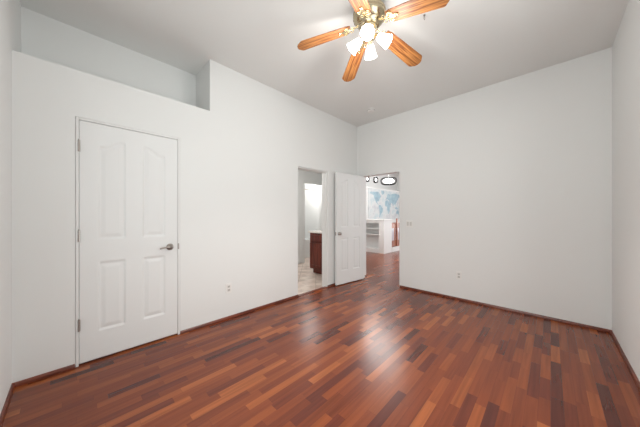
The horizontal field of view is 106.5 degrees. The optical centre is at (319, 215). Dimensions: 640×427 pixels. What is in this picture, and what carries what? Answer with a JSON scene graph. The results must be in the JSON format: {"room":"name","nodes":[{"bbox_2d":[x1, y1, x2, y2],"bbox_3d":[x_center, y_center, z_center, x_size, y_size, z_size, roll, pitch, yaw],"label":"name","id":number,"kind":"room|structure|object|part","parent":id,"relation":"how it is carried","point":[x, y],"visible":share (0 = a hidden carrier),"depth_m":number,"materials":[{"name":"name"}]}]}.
{"room":"empty bedroom","nodes":[
{"label":"empty bedroom","id":0,"kind":"room"},
{"bbox_2d":[0,0,11,413],"bbox_3d":[-1.093,-0.275,0.548,3.266,3.030,0.120,0,0,44],"label":"wall","id":1,"kind":"structure","parent":0,"point":[5,5],"depth_m":1.54,"materials":[{"name":"white paint"}]},
{"bbox_2d":[0,384,14,426],"bbox_3d":[-1.046,1.224,0.596,3.238,0.032,0.014,0,0,44],"label":"baseboard","id":2,"kind":"structure","parent":1,"relation":"attached to","point":[7,401],"depth_m":1.54,"materials":[{"name":"brown wood"}]},
{"bbox_2d":[12,0,365,382],"bbox_3d":[-0.873,-0.560,3.537,0.570,3.600,4.725,0,0,44],"label":"wall","id":3,"kind":"structure","parent":0,"point":[244,141],"depth_m":2.57,"materials":[{"name":"white paint"}]},
{"bbox_2d":[76,117,179,366],"bbox_3d":[-1.757,0.212,2.253,0.063,2.055,0.764,0,0,44],"label":"trim","id":4,"kind":"structure","parent":3,"relation":"attached to","point":[77,118],"depth_m":1.97,"materials":[{"name":"white paint"}]},
{"bbox_2d":[78,120,178,363],"bbox_3d":[-1.730,0.215,2.228,0.096,2.021,0.748,0,0,44],"label":"door","id":5,"kind":"structure","parent":3,"relation":"in","point":[128,229],"depth_m":2.20,"materials":[{"name":"white paint"}]},
{"bbox_3d":[-1.537,0.315,2.402,0.062,0.066,0.132,0,0,44],"label":"handle","id":6,"kind":"part","parent":5,"relation":"part of","materials":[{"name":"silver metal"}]},
{"bbox_2d":[12,283,334,386],"bbox_3d":[-0.736,1.224,3.258,0.014,0.032,4.275,0,0,44],"label":"baseboard","id":7,"kind":"structure","parent":3,"relation":"attached to","point":[60,370],"depth_m":2.57,"materials":[{"name":"brown wood"}]},
{"bbox_2d":[226,283,231,293],"bbox_3d":[-1.101,0.872,2.884,0.009,0.120,0.072,0,0,44],"label":"wall outlet","id":8,"kind":"object","parent":3,"relation":"attached to","point":[228,285],"visible":1,"depth_m":2.88,"materials":[{"name":"white plastic"}]},
{"bbox_2d":[298,166,326,286],"bbox_3d":[-0.154,0.235,3.972,0.100,2.010,0.680,0,0,44],"label":"trim","id":9,"kind":"structure","parent":3,"relation":"attached to","point":[324,174],"depth_m":4.20,"materials":[{"name":"white paint"}]},
{"bbox_2d":[298,286,326,295],"bbox_3d":[-0.117,1.236,3.936,0.062,0.007,0.680,0,0,44],"label":"trim","id":10,"kind":"structure","parent":3,"relation":"attached to","point":[324,286],"depth_m":3.90,"materials":[{"name":"brown wood"}]},
{"bbox_2d":[298,170,321,263],"bbox_3d":[-0.833,0.020,6.004,0.100,2.440,3.080,0,0,44],"label":"wall","id":11,"kind":"structure","parent":0,"point":[302,175],"depth_m":6.32,"materials":[{"name":"white paint"}]},
{"bbox_2d":[303,181,321,262],"bbox_3d":[-0.182,0.152,6.598,0.012,2.175,0.770,0,0,44],"label":"trim","id":12,"kind":"structure","parent":11,"relation":"attached to","point":[304,182],"depth_m":6.35,"materials":[{"name":"white paint"}]},
{"bbox_2d":[305,184,318,237],"bbox_3d":[0.149,-0.560,7.280,2.300,3.600,0.120,0,0,44],"label":"wall","id":13,"kind":"structure","parent":0,"point":[311,197],"depth_m":7.60,"materials":[{"name":"white paint"}]},
{"bbox_2d":[1,251,639,426],"bbox_3d":[2.575,1.290,5.906,7.900,0.100,12.925,0,0,44],"label":"floor","id":14,"kind":"structure","parent":0,"point":[370,351],"depth_m":1.88,"materials":[{"name":"brown wood"}]},
{"bbox_2d":[305,238,309,257],"bbox_3d":[-1.045,0.975,6.973,0.770,0.530,1.960,0,0,44],"label":"bathtub","id":15,"kind":"object","parent":14,"relation":"on","point":[307,240],"visible":0.06,"depth_m":7.12,"materials":[{"name":"white ceramic"}]},
{"bbox_2d":[308,230,321,273],"bbox_3d":[0.269,0.745,5.148,0.915,0.990,0.600,0,0,44],"label":"vanity cabinet","id":16,"kind":"object","parent":14,"relation":"on","point":[315,236],"visible":0.2,"depth_m":5.09,"materials":[{"name":"brown wood"}]},
{"bbox_2d":[308,230,321,233],"bbox_3d":[0.269,0.307,5.148,0.915,0.115,0.600,0,0,44],"label":"countertop","id":17,"kind":"structure","parent":16,"relation":"on","point":[317,231],"depth_m":5.13,"materials":[{"name":"beige stone"}]},
{"bbox_3d":[-0.075,0.480,5.091,0.380,0.140,0.020,0,0,44],"label":"drawer","id":18,"kind":"part","parent":16,"relation":"part of","materials":[{"name":"brown wood"}]},
{"bbox_3d":[-0.076,0.840,5.089,0.380,0.520,0.024,0,0,44],"label":"door","id":19,"kind":"part","parent":16,"relation":"part of","materials":[{"name":"brown wood"}]},
{"bbox_2d":[366,219,392,253],"bbox_3d":[1.718,0.675,8.534,1.595,1.130,0.575,0,0,44],"label":"shelf","id":20,"kind":"object","parent":14,"relation":"on","point":[378,231],"visible":0.54,"depth_m":8.12,"materials":[{"name":"white paint"}]},
{"bbox_3d":[1.829,0.695,8.660,1.360,1.090,0.200,0,0,44],"label":"panel","id":21,"kind":"part","parent":20,"relation":"part of","materials":[{"name":"white paint"}]},
{"bbox_3d":[1.541,0.695,8.361,1.360,1.090,0.030,0,0,44],"label":"frame","id":22,"kind":"part","parent":20,"relation":"part of","materials":[{"name":"white paint"}]},
{"bbox_3d":[2.240,0.695,8.034,0.100,1.090,0.530,0,0,44],"label":"panel","id":23,"kind":"part","parent":20,"relation":"part of","materials":[{"name":"white paint"}]},
{"bbox_2d":[392,218,398,246],"bbox_3d":[2.784,0.665,9.030,0.460,1.150,1.540,0,0,44],"label":"base cabinet","id":24,"kind":"object","parent":14,"relation":"on","point":[395,226],"visible":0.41,"depth_m":8.74,"materials":[{"name":"brown wood"}]},
{"bbox_3d":[2.705,0.660,8.689,0.010,0.440,0.740,0,0,44],"label":"glass panel","id":25,"kind":"part","parent":24,"relation":"part of","materials":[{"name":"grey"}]},
{"bbox_3d":[2.823,0.665,8.764,0.035,1.150,0.070,0,0,44],"label":"post","id":26,"kind":"part","parent":24,"relation":"part of","materials":[{"name":"brown wood"}]},
{"bbox_2d":[392,246,398,251],"bbox_3d":[3.118,1.170,8.958,0.120,0.140,1.980,0,0,44],"label":"trim","id":27,"kind":"structure","parent":14,"relation":"on","point":[396,248],"depth_m":8.39,"materials":[{"name":"white paint"}]},
{"bbox_2d":[20,0,628,126],"bbox_3d":[0.272,-1.850,2.285,3.956,0.120,4.515,0,0,44],"label":"ceiling","id":28,"kind":"structure","parent":0,"point":[464,46],"depth_m":2.44,"materials":[{"name":"white paint"}]},
{"bbox_2d":[367,108,374,112],"bbox_3d":[0.860,-1.772,4.027,0.140,0.036,0.140,0,0,44],"label":"smoke detector","id":29,"kind":"object","parent":28,"relation":"attached to","point":[370,110],"visible":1,"depth_m":3.99,"materials":[{"name":"white plastic"}]},
{"bbox_2d":[297,0,449,81],"bbox_3d":[0.460,-1.587,2.013,1.151,0.405,1.198,0,0,44],"label":"ceiling fan","id":30,"kind":"object","parent":28,"relation":"hanging from","point":[368,15],"visible":1,"depth_m":2.03,"materials":[{"name":"brown wood"}]},
{"bbox_3d":[0.029,-1.553,2.095,0.473,0.006,0.148,-14,7,7],"label":"blade","id":31,"kind":"part","parent":30,"relation":"part of","materials":[{"name":"brown wood"}]},
{"bbox_3d":[0.312,-1.489,2.080,0.108,0.117,0.117,-39,-11,13],"label":"lamp shade","id":32,"kind":"part","parent":30,"relation":"part of","materials":[{"name":"white glass"}]},
{"bbox_3d":[0.346,-1.553,2.435,0.148,0.006,0.473,-9,-12,-13],"label":"blade","id":33,"kind":"part","parent":30,"relation":"part of","materials":[{"name":"brown wood"}]},
{"bbox_3d":[0.254,-1.553,1.687,0.148,0.006,0.473,9,18,23],"label":"blade","id":34,"kind":"part","parent":30,"relation":"part of","materials":[{"name":"brown wood"}]},
{"bbox_3d":[0.388,-1.489,1.937,0.117,0.117,0.108,0,38,17],"label":"lamp shade","id":35,"kind":"part","parent":30,"relation":"part of","materials":[{"name":"white glass"}]},
{"bbox_3d":[0.455,-1.489,2.156,0.117,0.117,0.108,0,-38,17],"label":"lamp shade","id":36,"kind":"part","parent":30,"relation":"part of","materials":[{"name":"white glass"}]},
{"bbox_3d":[0.531,-1.489,2.013,0.108,0.117,0.117,39,11,13],"label":"lamp shade","id":37,"kind":"part","parent":30,"relation":"part of","materials":[{"name":"white glass"}]},
{"bbox_3d":[0.768,-1.553,2.238,0.473,0.006,0.148,16,-17,-28],"label":"blade","id":38,"kind":"part","parent":30,"relation":"part of","materials":[{"name":"brown wood"}]},
{"bbox_3d":[0.712,-1.553,1.776,0.473,0.006,0.148,19,4,41],"label":"blade","id":39,"kind":"part","parent":30,"relation":"part of","materials":[{"name":"brown wood"}]},
{"bbox_2d":[366,173,396,190],"bbox_3d":[1.758,-1.805,10.674,0.100,1.110,7.000,0,0,44],"label":"wall","id":40,"kind":"structure","parent":0,"point":[370,183],"depth_m":12.08,"materials":[{"name":"white paint"}]},
{"bbox_2d":[366,186,398,222],"bbox_3d":[2.010,-0.005,10.431,0.600,2.490,7.000,0,0,44],"label":"wall","id":41,"kind":"structure","parent":0,"point":[367,187],"depth_m":9.97,"materials":[{"name":"white paint"}]},
{"bbox_2d":[368,188,398,218],"bbox_3d":[3.067,-0.510,11.079,0.014,1.340,3.000,0,0,44],"label":"world map","id":42,"kind":"object","parent":41,"relation":"attached to","point":[382,204],"visible":0.95,"depth_m":10.83,"materials":[{"name":"paper"}]},
{"bbox_2d":[397,173,398,190],"bbox_3d":[7.030,-0.560,10.519,7.900,3.600,0.100,0,0,44],"label":"wall","id":43,"kind":"structure","parent":0,"point":[397,173],"depth_m":13.11,"materials":[{"name":"white paint"}]},
{"bbox_2d":[357,47,611,329],"bbox_3d":[2.003,-0.275,3.668,3.386,3.030,0.120,0,0,44],"label":"wall","id":44,"kind":"structure","parent":0,"point":[506,185],"depth_m":3.10,"materials":[{"name":"white paint"}]},
{"bbox_2d":[335,172,363,285],"bbox_3d":[0.569,0.223,4.462,0.739,2.010,0.130,0,0,-40],"label":"door","id":45,"kind":"structure","parent":44,"relation":"in","point":[349,188],"depth_m":4.43,"materials":[{"name":"white paint"}]},
{"bbox_2d":[364,171,399,286],"bbox_3d":[1.147,0.225,4.498,0.811,2.030,0.116,0,0,44],"label":"trim","id":46,"kind":"structure","parent":44,"relation":"attached to","point":[395,171],"depth_m":4.38,"materials":[{"name":"white paint"}]},
{"bbox_2d":[406,220,412,226],"bbox_3d":[1.513,0.132,4.050,0.116,0.120,0.011,0,0,44],"label":"light switch","id":47,"kind":"object","parent":44,"relation":"attached to","point":[409,223],"visible":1,"depth_m":4.05,"materials":[{"name":"white plastic"}]},
{"bbox_2d":[456,271,461,279],"bbox_3d":[2.052,0.879,3.531,0.072,0.120,0.009,0,0,44],"label":"wall outlet","id":48,"kind":"object","parent":44,"relation":"attached to","point":[458,273],"visible":1,"depth_m":3.53,"materials":[{"name":"white plastic"}]},
{"bbox_2d":[400,285,610,332],"bbox_3d":[1.919,1.224,3.656,3.252,0.032,0.014,0,0,44],"label":"baseboard","id":49,"kind":"structure","parent":44,"relation":"attached to","point":[405,287],"depth_m":3.06,"materials":[{"name":"brown wood"}]},
{"bbox_2d":[612,0,639,380],"bbox_3d":[1.610,-0.275,0.910,0.120,3.030,4.395,0,0,44],"label":"wall","id":50,"kind":"structure","parent":0,"point":[626,45],"depth_m":2.04,"materials":[{"name":"white paint"}]},
{"bbox_2d":[610,330,639,390],"bbox_3d":[1.603,1.224,0.999,0.014,0.032,4.247,0,0,44],"label":"baseboard","id":51,"kind":"structure","parent":50,"relation":"attached to","point":[622,353],"depth_m":2.01,"materials":[{"name":"brown wood"}]},
{"bbox_3d":[4.109,-2.410,7.494,7.900,0.100,8.510,0,0,44],"label":"ceiling","id":52,"kind":"structure","parent":0,"visible":0},
{"bbox_2d":[373,176,377,182],"bbox_3d":[1.722,-1.689,7.400,0.120,1.341,0.234,0,0,39],"label":"pendant light","id":53,"kind":"object","parent":52,"relation":"hanging from","point":[375,179],"visible":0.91,"depth_m":7.37,"materials":[{"name":"black metal"}]},
{"bbox_2d":[380,174,396,184],"bbox_3d":[1.894,-1.607,6.600,0.434,1.506,0.134,0,0,16],"label":"pendant light","id":54,"kind":"object","parent":52,"relation":"hanging from","point":[386,180],"visible":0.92,"depth_m":6.57,"materials":[{"name":"black metal"}]},
{"bbox_3d":[1.894,-0.967,6.600,0.288,0.137,0.070,0,0,16],"label":"glass globe","id":55,"kind":"part","parent":54,"relation":"part of","materials":[{"name":"white glass"}]}
]}

